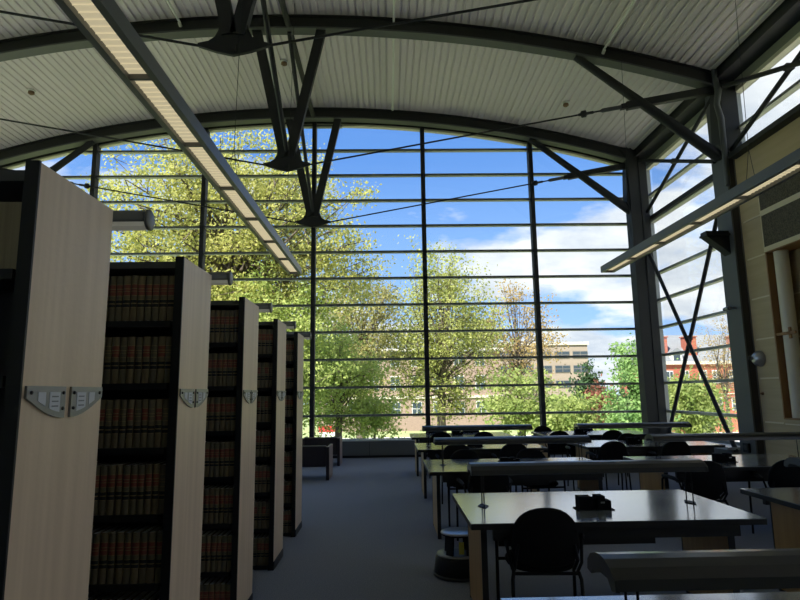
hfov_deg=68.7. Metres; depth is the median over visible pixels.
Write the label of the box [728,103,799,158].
trim
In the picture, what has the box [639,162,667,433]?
post
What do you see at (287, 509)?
book
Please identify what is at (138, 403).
book
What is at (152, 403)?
book
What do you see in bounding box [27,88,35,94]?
smoke detector
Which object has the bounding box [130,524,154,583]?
book
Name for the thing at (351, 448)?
heater casing
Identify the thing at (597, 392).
shrub
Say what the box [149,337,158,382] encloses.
book
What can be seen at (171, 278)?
book
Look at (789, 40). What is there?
window
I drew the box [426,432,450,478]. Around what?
chair
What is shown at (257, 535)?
book
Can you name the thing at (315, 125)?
window
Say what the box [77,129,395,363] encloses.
maple tree
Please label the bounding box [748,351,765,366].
emergency light
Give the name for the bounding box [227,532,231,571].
book
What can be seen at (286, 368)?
book
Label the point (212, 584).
book
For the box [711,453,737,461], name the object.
desk organizer
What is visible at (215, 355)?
book
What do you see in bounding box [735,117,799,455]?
wall
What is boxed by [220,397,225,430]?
book
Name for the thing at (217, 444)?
book
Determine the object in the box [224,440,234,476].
book
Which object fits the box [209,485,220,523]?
book
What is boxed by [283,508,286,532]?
book
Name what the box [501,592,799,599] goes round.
table
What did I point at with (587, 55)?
roof truss
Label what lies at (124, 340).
book
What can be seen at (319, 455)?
lounge chair
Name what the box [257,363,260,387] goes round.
book
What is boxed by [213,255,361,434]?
leafy tree
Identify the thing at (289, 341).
book
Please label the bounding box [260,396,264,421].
book
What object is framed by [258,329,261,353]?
book
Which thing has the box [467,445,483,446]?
desk organizer
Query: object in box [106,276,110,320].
book
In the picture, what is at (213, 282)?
diffuser
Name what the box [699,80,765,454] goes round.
steel column
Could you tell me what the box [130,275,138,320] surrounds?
book
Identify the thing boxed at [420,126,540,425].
window
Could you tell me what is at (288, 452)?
book
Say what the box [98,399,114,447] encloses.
book
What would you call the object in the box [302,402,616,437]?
lawn
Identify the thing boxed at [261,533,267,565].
book
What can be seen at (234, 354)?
book
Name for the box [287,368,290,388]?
book
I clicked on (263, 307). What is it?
light
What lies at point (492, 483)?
chair
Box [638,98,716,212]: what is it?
brace
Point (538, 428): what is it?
chair
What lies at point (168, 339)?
book
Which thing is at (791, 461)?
desk lamp
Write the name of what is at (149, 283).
book
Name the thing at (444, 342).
leafy tree
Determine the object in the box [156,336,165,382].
book
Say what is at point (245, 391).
bookcase
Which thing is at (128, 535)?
book
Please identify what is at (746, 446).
outlet box
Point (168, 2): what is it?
conduit
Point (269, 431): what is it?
book
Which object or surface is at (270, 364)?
book
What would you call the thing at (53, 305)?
bookcase
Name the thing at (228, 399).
book
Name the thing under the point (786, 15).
beam
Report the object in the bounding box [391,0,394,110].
conduit
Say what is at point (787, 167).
linear pendant
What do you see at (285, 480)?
book
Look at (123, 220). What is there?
light
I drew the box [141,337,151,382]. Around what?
book
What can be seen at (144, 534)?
book
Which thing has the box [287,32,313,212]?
brace
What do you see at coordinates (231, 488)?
book
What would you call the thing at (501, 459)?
desk organizer
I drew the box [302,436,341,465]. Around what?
lounge chair
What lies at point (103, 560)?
book
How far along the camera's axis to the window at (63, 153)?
15.83 m
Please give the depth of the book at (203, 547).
4.11 m
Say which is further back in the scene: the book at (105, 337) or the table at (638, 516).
the table at (638, 516)
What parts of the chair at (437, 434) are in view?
backrest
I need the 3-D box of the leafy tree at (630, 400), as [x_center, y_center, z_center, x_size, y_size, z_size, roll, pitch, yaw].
[11.844,5.390,29.718,4.785,7.489,4.254,7,-12,-41]
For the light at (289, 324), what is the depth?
6.32 m
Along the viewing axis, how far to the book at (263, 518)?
5.41 m
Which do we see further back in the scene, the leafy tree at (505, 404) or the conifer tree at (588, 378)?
the conifer tree at (588, 378)
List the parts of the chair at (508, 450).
backrest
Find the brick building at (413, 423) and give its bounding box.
[318,324,504,431]
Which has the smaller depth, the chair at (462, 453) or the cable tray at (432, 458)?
the chair at (462, 453)
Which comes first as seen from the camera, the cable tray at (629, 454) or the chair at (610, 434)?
the cable tray at (629, 454)
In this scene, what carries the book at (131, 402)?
on the bookcase at (186, 392)
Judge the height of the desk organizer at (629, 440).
0.094 m
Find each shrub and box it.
[343,388,406,438]
[580,373,618,422]
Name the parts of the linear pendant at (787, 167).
joint plate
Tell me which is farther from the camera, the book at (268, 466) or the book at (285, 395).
the book at (285, 395)
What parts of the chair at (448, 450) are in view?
leg, backrest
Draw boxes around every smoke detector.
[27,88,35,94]
[280,59,287,65]
[562,101,568,106]
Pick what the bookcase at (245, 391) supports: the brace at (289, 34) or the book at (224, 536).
the book at (224, 536)
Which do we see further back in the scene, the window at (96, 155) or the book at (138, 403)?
the window at (96, 155)
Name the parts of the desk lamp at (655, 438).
lamp shade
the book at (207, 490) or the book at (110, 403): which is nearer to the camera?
the book at (110, 403)
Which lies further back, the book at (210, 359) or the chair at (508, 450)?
the chair at (508, 450)
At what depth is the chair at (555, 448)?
10.79 m
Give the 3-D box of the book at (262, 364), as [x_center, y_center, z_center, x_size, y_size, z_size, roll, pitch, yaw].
[-1.320,0.734,5.692,0.032,0.236,0.188,-1,-9,-1]
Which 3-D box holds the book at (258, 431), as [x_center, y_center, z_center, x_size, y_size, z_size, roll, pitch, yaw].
[-1.342,1.368,5.590,0.032,0.236,0.188,-1,-9,-1]
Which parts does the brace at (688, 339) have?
brace rod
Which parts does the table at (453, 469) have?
leg panel, leg panel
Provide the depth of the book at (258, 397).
5.56 m
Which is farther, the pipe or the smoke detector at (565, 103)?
the smoke detector at (565, 103)
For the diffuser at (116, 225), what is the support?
attached to the light at (123, 220)
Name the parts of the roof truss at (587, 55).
tie rod, node plate, tie rod, rod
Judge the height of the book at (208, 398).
0.239 m
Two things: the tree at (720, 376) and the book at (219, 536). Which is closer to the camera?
the book at (219, 536)
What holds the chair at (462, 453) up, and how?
on the floor
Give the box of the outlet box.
[742,443,750,452]
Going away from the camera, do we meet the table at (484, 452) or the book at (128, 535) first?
the book at (128, 535)
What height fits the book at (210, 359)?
0.239 m
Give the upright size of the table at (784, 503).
0.740 m
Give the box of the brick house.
[616,335,738,432]
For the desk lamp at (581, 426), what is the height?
0.315 m
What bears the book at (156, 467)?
on the bookcase at (186, 392)
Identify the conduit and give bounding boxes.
[166,0,181,26]
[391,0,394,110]
[601,0,635,53]
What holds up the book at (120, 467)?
on the bookcase at (186, 392)
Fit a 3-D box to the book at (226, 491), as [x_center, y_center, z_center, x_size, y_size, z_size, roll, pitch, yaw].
[-1.238,1.478,4.245,0.030,0.238,0.188,-1,-9,-1]
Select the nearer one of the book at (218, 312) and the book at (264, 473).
the book at (218, 312)
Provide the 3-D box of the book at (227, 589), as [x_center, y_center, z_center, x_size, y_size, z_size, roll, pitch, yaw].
[-1.197,2.110,4.145,0.036,0.239,0.188,-1,-9,-1]
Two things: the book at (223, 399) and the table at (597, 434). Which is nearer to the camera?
the book at (223, 399)
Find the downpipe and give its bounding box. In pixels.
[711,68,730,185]
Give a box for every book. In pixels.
[89,525,108,583]
[90,525,115,584]
[93,462,113,515]
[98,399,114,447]
[98,462,118,514]
[98,524,124,583]
[102,337,106,383]
[103,337,112,383]
[104,400,113,447]
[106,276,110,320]
[106,461,128,514]
[106,525,129,583]
[108,276,117,320]
[110,337,120,383]
[111,399,127,447]
[114,460,137,514]
[114,524,139,583]
[115,276,123,320]
[118,337,127,383]
[118,400,127,447]
[121,461,143,514]
[122,276,131,320]
[122,524,146,583]
[125,399,142,447]
[126,337,135,383]
[129,461,150,514]
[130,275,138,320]
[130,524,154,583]
[133,400,142,447]
[134,337,143,382]
[136,276,146,320]
[136,461,154,514]
[139,524,160,583]
[140,399,156,447]
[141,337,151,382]
[144,276,153,320]
[144,460,164,514]
[146,524,162,583]
[147,400,156,447]
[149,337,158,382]
[151,276,160,320]
[151,460,165,513]
[154,399,168,447]
[155,529,162,582]
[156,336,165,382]
[159,276,168,320]
[161,400,168,446]
[164,337,171,382]
[167,275,174,320]
[199,577,209,599]
[201,530,212,571]
[202,485,210,523]
[203,577,215,599]
[204,440,216,476]
[204,485,214,523]
[205,530,217,571]
[206,397,209,430]
[207,353,212,385]
[208,397,214,430]
[209,441,218,476]
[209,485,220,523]
[209,577,220,599]
[210,310,215,341]
[210,530,222,571]
[212,353,217,385]
[213,485,224,523]
[214,310,220,341]
[214,397,220,430]
[214,441,223,476]
[214,577,225,599]
[216,530,227,571]
[217,353,222,385]
[219,441,226,476]
[219,484,230,523]
[220,310,224,341]
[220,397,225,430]
[220,576,230,599]
[221,530,231,571]
[222,353,227,385]
[223,485,232,523]
[224,310,229,341]
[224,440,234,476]
[225,397,231,430]
[225,578,230,599]
[227,353,232,385]
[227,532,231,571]
[228,486,232,523]
[229,310,234,341]
[229,441,234,476]
[231,397,235,430]
[232,353,236,385]
[234,310,238,342]
[253,534,259,565]
[254,498,261,528]
[255,464,261,492]
[256,430,261,456]
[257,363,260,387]
[257,396,263,421]
[257,499,263,528]
[257,533,264,565]
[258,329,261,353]
[258,464,264,491]
[260,363,264,387]
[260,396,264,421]
[260,430,265,456]
[261,329,265,353]
[261,498,269,528]
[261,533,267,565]
[262,464,268,491]
[264,362,268,387]
[264,396,268,421]
[264,430,267,456]
[266,329,269,353]
[266,464,269,491]
[267,430,270,456]
[268,396,271,421]
[269,329,272,353]
[269,363,271,387]
[283,479,287,502]
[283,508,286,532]
[284,423,287,444]
[284,451,287,473]
[285,368,287,388]
[285,395,288,416]
[285,479,290,502]
[285,507,290,532]
[286,340,287,360]
[286,396,289,416]
[286,451,290,473]
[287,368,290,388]
[287,423,290,444]
[288,340,290,360]
[289,479,291,502]
[290,395,292,415]
[290,423,292,444]
[291,341,293,360]
[291,368,293,388]
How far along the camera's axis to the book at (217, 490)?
4.16 m
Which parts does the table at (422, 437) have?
leg panel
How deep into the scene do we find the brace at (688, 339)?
13.14 m
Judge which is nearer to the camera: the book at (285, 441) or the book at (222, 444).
the book at (222, 444)
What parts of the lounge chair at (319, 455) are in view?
backrest, arm panel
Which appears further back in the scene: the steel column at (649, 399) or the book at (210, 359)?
the steel column at (649, 399)
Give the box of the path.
[342,432,738,438]
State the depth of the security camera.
11.56 m
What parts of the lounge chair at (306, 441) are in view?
backrest, arm panel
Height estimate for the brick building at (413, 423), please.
13.811 m
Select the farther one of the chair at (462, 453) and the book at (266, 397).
the chair at (462, 453)
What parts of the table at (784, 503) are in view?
leg panel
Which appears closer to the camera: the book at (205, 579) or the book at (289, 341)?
the book at (205, 579)
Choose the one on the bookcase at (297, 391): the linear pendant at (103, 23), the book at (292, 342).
the book at (292, 342)
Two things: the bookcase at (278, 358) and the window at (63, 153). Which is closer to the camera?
the bookcase at (278, 358)
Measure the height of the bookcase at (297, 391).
2.304 m
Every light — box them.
[112,209,154,230]
[207,271,232,284]
[254,303,272,312]
[281,321,295,328]
[286,333,310,339]
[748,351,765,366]
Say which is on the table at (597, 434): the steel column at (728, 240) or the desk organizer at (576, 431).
the desk organizer at (576, 431)
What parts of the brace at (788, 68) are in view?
brace rod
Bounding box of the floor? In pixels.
[252,454,785,599]
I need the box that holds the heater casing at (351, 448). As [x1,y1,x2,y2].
[333,438,595,457]
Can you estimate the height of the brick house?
11.585 m
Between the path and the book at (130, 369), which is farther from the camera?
the path
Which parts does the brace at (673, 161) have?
brace rod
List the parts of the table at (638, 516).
leg panel, leg panel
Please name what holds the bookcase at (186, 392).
on the floor
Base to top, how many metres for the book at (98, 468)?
0.236 m
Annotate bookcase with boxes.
[0,160,112,599]
[88,256,211,599]
[200,297,258,599]
[253,319,285,570]
[283,332,303,536]
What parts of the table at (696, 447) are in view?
leg panel, leg panel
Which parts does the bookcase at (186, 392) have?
shelf, shelf, shelf, upright frame, shelf, shelf, label frame, panel, label frame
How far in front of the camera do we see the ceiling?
13.26 m
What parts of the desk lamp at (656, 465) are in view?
post, post, lamp shade, post, post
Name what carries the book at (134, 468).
on the bookcase at (186, 392)
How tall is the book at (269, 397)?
0.236 m
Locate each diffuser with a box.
[112,221,147,230]
[211,280,227,284]
[259,309,269,312]
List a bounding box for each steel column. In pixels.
[618,147,660,433]
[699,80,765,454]
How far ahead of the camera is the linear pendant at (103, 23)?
4.99 m
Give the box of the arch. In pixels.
[0,0,536,56]
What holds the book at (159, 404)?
on the bookcase at (186, 392)
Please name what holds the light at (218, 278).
on the bookcase at (186, 392)
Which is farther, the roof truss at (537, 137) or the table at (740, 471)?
the roof truss at (537, 137)
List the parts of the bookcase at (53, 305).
shelf, upright frame, shelf, label frame, label frame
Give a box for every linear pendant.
[54,0,301,273]
[600,0,799,272]
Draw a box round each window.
[0,146,92,178]
[90,132,201,255]
[198,122,311,417]
[309,122,425,439]
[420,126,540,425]
[526,141,640,425]
[646,109,739,445]
[735,21,799,143]
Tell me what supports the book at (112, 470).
on the bookcase at (186, 392)
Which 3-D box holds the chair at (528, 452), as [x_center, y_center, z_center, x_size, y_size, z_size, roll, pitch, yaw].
[1.702,2.296,7.252,0.578,0.848,0.548,0,-9,-7]
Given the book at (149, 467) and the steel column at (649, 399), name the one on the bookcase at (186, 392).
the book at (149, 467)
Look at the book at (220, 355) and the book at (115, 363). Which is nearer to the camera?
the book at (115, 363)
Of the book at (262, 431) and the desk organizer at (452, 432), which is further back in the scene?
the desk organizer at (452, 432)
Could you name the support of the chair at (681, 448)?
on the floor
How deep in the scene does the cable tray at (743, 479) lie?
6.44 m
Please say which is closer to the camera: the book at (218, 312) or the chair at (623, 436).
the book at (218, 312)
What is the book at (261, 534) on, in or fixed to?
on the bookcase at (278, 358)
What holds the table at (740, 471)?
on the floor
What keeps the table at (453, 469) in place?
on the floor
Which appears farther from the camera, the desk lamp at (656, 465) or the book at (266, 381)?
the book at (266, 381)
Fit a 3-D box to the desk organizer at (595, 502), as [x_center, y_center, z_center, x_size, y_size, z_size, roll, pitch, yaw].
[1.383,1.446,4.190,0.260,0.094,0.122,-1,-9,-1]
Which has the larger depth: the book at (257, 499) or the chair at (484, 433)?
the chair at (484, 433)
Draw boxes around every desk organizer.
[451,431,463,434]
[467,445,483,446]
[498,457,519,461]
[573,429,587,433]
[573,494,614,510]
[626,437,642,443]
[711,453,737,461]
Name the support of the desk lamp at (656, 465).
on the table at (638, 516)
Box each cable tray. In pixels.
[431,456,498,459]
[446,481,548,486]
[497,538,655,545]
[597,454,659,457]
[677,477,767,482]
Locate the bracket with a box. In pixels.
[776,327,796,338]
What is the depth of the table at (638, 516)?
4.03 m
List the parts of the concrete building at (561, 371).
cornice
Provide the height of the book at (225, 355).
0.240 m
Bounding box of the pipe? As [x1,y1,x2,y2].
[773,250,799,417]
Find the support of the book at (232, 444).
on the bookcase at (245, 391)
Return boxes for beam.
[635,0,799,158]
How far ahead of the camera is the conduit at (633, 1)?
11.15 m
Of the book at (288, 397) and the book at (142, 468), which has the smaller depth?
the book at (142, 468)
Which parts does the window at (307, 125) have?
frame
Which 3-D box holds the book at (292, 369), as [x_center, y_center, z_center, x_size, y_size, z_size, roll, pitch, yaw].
[-1.265,0.928,6.940,0.030,0.240,0.188,-1,-9,-1]
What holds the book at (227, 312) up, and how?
on the bookcase at (245, 391)
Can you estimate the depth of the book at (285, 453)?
6.70 m
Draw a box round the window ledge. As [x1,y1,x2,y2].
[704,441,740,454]
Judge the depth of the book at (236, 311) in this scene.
4.35 m
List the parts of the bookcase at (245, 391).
shelf, shelf, shelf, upright frame, shelf, shelf, shelf, label frame, panel, label frame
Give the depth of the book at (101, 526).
2.88 m
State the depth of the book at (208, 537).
4.11 m
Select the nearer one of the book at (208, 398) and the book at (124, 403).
the book at (124, 403)
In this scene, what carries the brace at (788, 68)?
attached to the steel column at (728, 240)
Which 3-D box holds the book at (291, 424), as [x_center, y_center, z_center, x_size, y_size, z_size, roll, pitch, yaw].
[-1.256,1.563,6.836,0.030,0.238,0.188,-1,-9,-1]
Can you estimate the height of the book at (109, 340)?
0.236 m
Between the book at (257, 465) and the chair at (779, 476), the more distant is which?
the chair at (779, 476)
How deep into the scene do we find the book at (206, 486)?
4.17 m
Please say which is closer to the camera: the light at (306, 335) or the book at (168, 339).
the book at (168, 339)
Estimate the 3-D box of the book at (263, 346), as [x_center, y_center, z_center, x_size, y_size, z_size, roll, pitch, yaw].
[-1.322,0.416,5.743,0.036,0.238,0.188,-1,-9,-1]
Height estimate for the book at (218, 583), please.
0.241 m
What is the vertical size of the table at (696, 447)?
0.740 m
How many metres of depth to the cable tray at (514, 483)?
6.39 m
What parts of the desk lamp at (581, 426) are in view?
lamp shade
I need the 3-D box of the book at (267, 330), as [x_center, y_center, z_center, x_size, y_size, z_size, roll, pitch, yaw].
[-1.283,0.416,5.743,0.032,0.236,0.188,-1,-9,-1]
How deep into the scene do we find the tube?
12.77 m
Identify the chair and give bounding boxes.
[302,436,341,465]
[302,444,332,480]
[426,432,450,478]
[435,445,468,503]
[447,449,480,526]
[456,473,511,540]
[474,431,493,436]
[491,444,531,491]
[495,508,584,599]
[515,448,565,491]
[531,426,562,457]
[539,431,568,457]
[565,434,607,490]
[586,441,631,489]
[592,430,627,476]
[617,433,637,489]
[646,441,691,488]
[661,461,728,505]
[748,459,799,533]
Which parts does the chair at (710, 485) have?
leg, armrest, seat, backrest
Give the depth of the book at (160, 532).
2.86 m
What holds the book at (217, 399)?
on the bookcase at (245, 391)
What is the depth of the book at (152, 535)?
2.86 m
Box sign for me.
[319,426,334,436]
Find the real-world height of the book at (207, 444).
0.241 m
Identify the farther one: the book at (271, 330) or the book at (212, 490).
the book at (271, 330)
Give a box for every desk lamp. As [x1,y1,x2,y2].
[422,424,532,445]
[433,435,591,465]
[467,459,708,507]
[574,422,691,443]
[587,548,799,599]
[645,432,799,458]
[784,457,799,466]
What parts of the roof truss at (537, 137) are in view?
tie rod, node plate, tie rod, rod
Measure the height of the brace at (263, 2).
2.676 m
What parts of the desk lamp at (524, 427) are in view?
lamp shade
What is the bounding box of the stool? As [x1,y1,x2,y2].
[433,527,469,581]
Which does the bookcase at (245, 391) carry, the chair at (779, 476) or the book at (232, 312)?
the book at (232, 312)
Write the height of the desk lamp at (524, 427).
0.315 m
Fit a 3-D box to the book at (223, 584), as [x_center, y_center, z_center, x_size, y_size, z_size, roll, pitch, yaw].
[-1.235,2.110,4.142,0.030,0.240,0.188,-1,-9,-1]
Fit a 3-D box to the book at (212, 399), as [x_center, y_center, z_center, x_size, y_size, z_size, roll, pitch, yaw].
[-1.373,0.843,4.340,0.034,0.241,0.188,-1,-9,-1]
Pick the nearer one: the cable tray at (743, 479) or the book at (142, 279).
the book at (142, 279)
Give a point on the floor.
(367, 532)
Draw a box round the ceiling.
[0,0,799,165]
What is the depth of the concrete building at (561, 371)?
91.99 m
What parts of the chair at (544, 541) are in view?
leg, leg, seat, backrest, cross rail, leg, leg, armrest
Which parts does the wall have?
acoustic panel, acoustic panel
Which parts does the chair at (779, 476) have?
leg, armrest, backrest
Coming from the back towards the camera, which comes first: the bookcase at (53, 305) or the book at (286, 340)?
the book at (286, 340)
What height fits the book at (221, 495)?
0.240 m
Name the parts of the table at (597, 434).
leg panel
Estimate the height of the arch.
3.317 m
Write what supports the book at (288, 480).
on the bookcase at (297, 391)
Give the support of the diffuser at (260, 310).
attached to the light at (263, 307)
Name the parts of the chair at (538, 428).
backrest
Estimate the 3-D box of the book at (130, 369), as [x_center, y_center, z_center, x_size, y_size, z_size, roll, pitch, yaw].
[-1.387,0.322,3.092,0.036,0.238,0.188,-1,-9,-1]
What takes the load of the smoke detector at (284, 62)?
attached to the ceiling
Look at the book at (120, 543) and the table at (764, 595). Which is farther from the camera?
the book at (120, 543)
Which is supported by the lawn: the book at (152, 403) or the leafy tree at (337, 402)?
the leafy tree at (337, 402)
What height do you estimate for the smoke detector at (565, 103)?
0.110 m
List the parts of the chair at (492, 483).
leg, armrest, backrest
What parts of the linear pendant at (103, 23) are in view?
joint plate, joint plate, joint plate, joint plate, joint plate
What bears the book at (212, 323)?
on the bookcase at (245, 391)
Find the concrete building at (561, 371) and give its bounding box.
[495,342,588,419]
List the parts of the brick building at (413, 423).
cornice, cornice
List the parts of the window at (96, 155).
frame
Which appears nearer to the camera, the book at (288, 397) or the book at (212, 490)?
the book at (212, 490)
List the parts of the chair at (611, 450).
backrest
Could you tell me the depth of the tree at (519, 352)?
51.89 m
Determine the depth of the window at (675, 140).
14.23 m
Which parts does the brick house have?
dormer pane, cornice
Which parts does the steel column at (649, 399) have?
head plate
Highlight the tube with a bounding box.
[278,0,315,116]
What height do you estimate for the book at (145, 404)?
0.240 m
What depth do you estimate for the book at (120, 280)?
3.06 m
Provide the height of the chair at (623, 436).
0.848 m
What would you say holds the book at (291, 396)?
on the bookcase at (297, 391)
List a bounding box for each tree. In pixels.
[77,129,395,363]
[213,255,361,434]
[303,309,403,438]
[307,262,418,437]
[373,229,518,432]
[456,278,570,434]
[467,362,572,435]
[533,386,608,430]
[568,358,608,399]
[596,333,680,431]
[667,364,737,433]
[692,314,735,432]
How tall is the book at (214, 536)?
0.239 m
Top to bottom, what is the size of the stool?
0.359 m
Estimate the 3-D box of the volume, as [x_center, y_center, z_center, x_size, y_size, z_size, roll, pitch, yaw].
[-1.226,-0.185,1.898,0.104,0.220,0.204,-1,-9,-1]
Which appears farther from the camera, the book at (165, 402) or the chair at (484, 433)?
the chair at (484, 433)
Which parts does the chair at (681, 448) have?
backrest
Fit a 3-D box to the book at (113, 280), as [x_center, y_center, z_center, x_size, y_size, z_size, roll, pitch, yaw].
[-1.506,0.007,3.143,0.032,0.236,0.188,-1,-9,-1]
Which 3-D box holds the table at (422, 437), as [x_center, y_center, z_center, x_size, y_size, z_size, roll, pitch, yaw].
[1.183,3.042,11.571,1.940,0.740,1.150,-1,-9,-1]
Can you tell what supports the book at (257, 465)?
on the bookcase at (278, 358)
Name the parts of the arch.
tie rod, node plate, tie rod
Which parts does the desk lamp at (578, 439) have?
lamp shade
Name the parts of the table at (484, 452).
leg panel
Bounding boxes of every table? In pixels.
[410,432,512,475]
[414,443,547,498]
[423,457,602,538]
[452,489,766,599]
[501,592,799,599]
[531,430,651,457]
[566,440,725,488]
[623,454,799,489]
[740,487,799,591]
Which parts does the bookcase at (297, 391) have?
upright frame, shelf, panel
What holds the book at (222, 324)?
on the bookcase at (245, 391)
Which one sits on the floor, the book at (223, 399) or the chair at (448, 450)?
the chair at (448, 450)
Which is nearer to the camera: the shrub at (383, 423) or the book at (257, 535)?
the book at (257, 535)
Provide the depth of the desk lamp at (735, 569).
1.80 m
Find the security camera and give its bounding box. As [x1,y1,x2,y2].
[723,306,735,310]
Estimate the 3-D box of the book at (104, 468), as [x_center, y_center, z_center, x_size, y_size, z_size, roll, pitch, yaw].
[-1.476,0.958,2.989,0.032,0.236,0.188,-1,-9,-1]
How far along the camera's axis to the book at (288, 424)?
6.75 m
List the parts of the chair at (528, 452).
backrest, seat, cross rail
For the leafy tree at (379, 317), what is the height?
14.405 m
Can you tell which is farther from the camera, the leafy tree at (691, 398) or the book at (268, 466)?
the leafy tree at (691, 398)
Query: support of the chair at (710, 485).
on the floor
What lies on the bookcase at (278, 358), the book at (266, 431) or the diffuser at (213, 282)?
the book at (266, 431)
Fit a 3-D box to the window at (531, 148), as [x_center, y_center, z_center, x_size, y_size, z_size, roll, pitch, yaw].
[5.045,-0.569,15.599,2.975,8.325,0.240,-1,-9,-1]
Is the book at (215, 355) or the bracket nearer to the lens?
the book at (215, 355)
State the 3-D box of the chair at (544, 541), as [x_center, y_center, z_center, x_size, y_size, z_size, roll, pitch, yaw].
[0.937,1.773,3.880,0.578,0.848,0.548,-1,-9,2]
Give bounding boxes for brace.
[260,0,288,151]
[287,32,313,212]
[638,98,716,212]
[648,218,738,451]
[721,51,799,150]
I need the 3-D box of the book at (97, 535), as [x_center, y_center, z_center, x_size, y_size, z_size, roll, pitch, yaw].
[-1.490,1.275,2.939,0.032,0.236,0.188,-1,-9,-1]
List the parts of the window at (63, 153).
frame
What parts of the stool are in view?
leg, leg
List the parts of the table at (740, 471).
leg panel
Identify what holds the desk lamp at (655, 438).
on the table at (740, 471)
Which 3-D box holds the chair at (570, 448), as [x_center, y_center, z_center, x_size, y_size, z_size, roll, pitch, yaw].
[3.030,2.655,9.630,0.578,0.848,0.548,-1,-9,-1]
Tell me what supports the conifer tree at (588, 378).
on the lawn
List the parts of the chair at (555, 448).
seat, backrest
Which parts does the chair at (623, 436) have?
backrest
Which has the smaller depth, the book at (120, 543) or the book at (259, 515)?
the book at (120, 543)
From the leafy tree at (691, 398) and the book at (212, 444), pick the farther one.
the leafy tree at (691, 398)
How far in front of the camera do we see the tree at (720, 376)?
43.97 m
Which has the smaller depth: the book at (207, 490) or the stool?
the book at (207, 490)
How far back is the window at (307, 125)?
15.65 m
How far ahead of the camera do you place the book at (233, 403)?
4.26 m
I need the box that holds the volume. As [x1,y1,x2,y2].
[0,202,21,268]
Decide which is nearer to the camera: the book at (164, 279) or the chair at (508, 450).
the book at (164, 279)
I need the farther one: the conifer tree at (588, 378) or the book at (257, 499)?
the conifer tree at (588, 378)
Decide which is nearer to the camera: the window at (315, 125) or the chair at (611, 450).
the chair at (611, 450)
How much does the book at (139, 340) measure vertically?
0.236 m
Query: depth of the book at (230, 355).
4.31 m
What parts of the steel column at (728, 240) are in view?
head plate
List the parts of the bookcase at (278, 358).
shelf, shelf, shelf, shelf, upright frame, shelf, shelf, shelf, panel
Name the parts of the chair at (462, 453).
leg, backrest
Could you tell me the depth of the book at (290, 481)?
6.65 m
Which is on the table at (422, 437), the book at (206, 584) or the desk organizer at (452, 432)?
the desk organizer at (452, 432)
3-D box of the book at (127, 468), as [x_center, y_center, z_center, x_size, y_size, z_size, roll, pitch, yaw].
[-1.364,0.956,2.990,0.032,0.236,0.188,-1,-9,-1]
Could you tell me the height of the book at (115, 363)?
0.238 m
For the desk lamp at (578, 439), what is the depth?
6.78 m
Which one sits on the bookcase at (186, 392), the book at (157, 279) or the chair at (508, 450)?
the book at (157, 279)
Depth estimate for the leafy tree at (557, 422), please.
29.14 m
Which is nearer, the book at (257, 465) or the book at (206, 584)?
the book at (206, 584)
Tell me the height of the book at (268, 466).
0.236 m
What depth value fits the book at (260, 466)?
5.46 m
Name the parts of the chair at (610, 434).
backrest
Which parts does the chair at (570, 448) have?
backrest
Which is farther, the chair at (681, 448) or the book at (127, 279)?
the chair at (681, 448)
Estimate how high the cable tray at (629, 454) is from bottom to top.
0.140 m
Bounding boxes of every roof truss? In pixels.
[0,14,721,171]
[0,107,628,227]
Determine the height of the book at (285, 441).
0.238 m
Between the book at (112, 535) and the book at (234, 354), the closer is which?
the book at (112, 535)
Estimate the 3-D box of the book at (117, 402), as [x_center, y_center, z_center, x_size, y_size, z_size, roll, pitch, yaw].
[-1.439,0.638,3.041,0.030,0.240,0.188,-1,-9,-1]

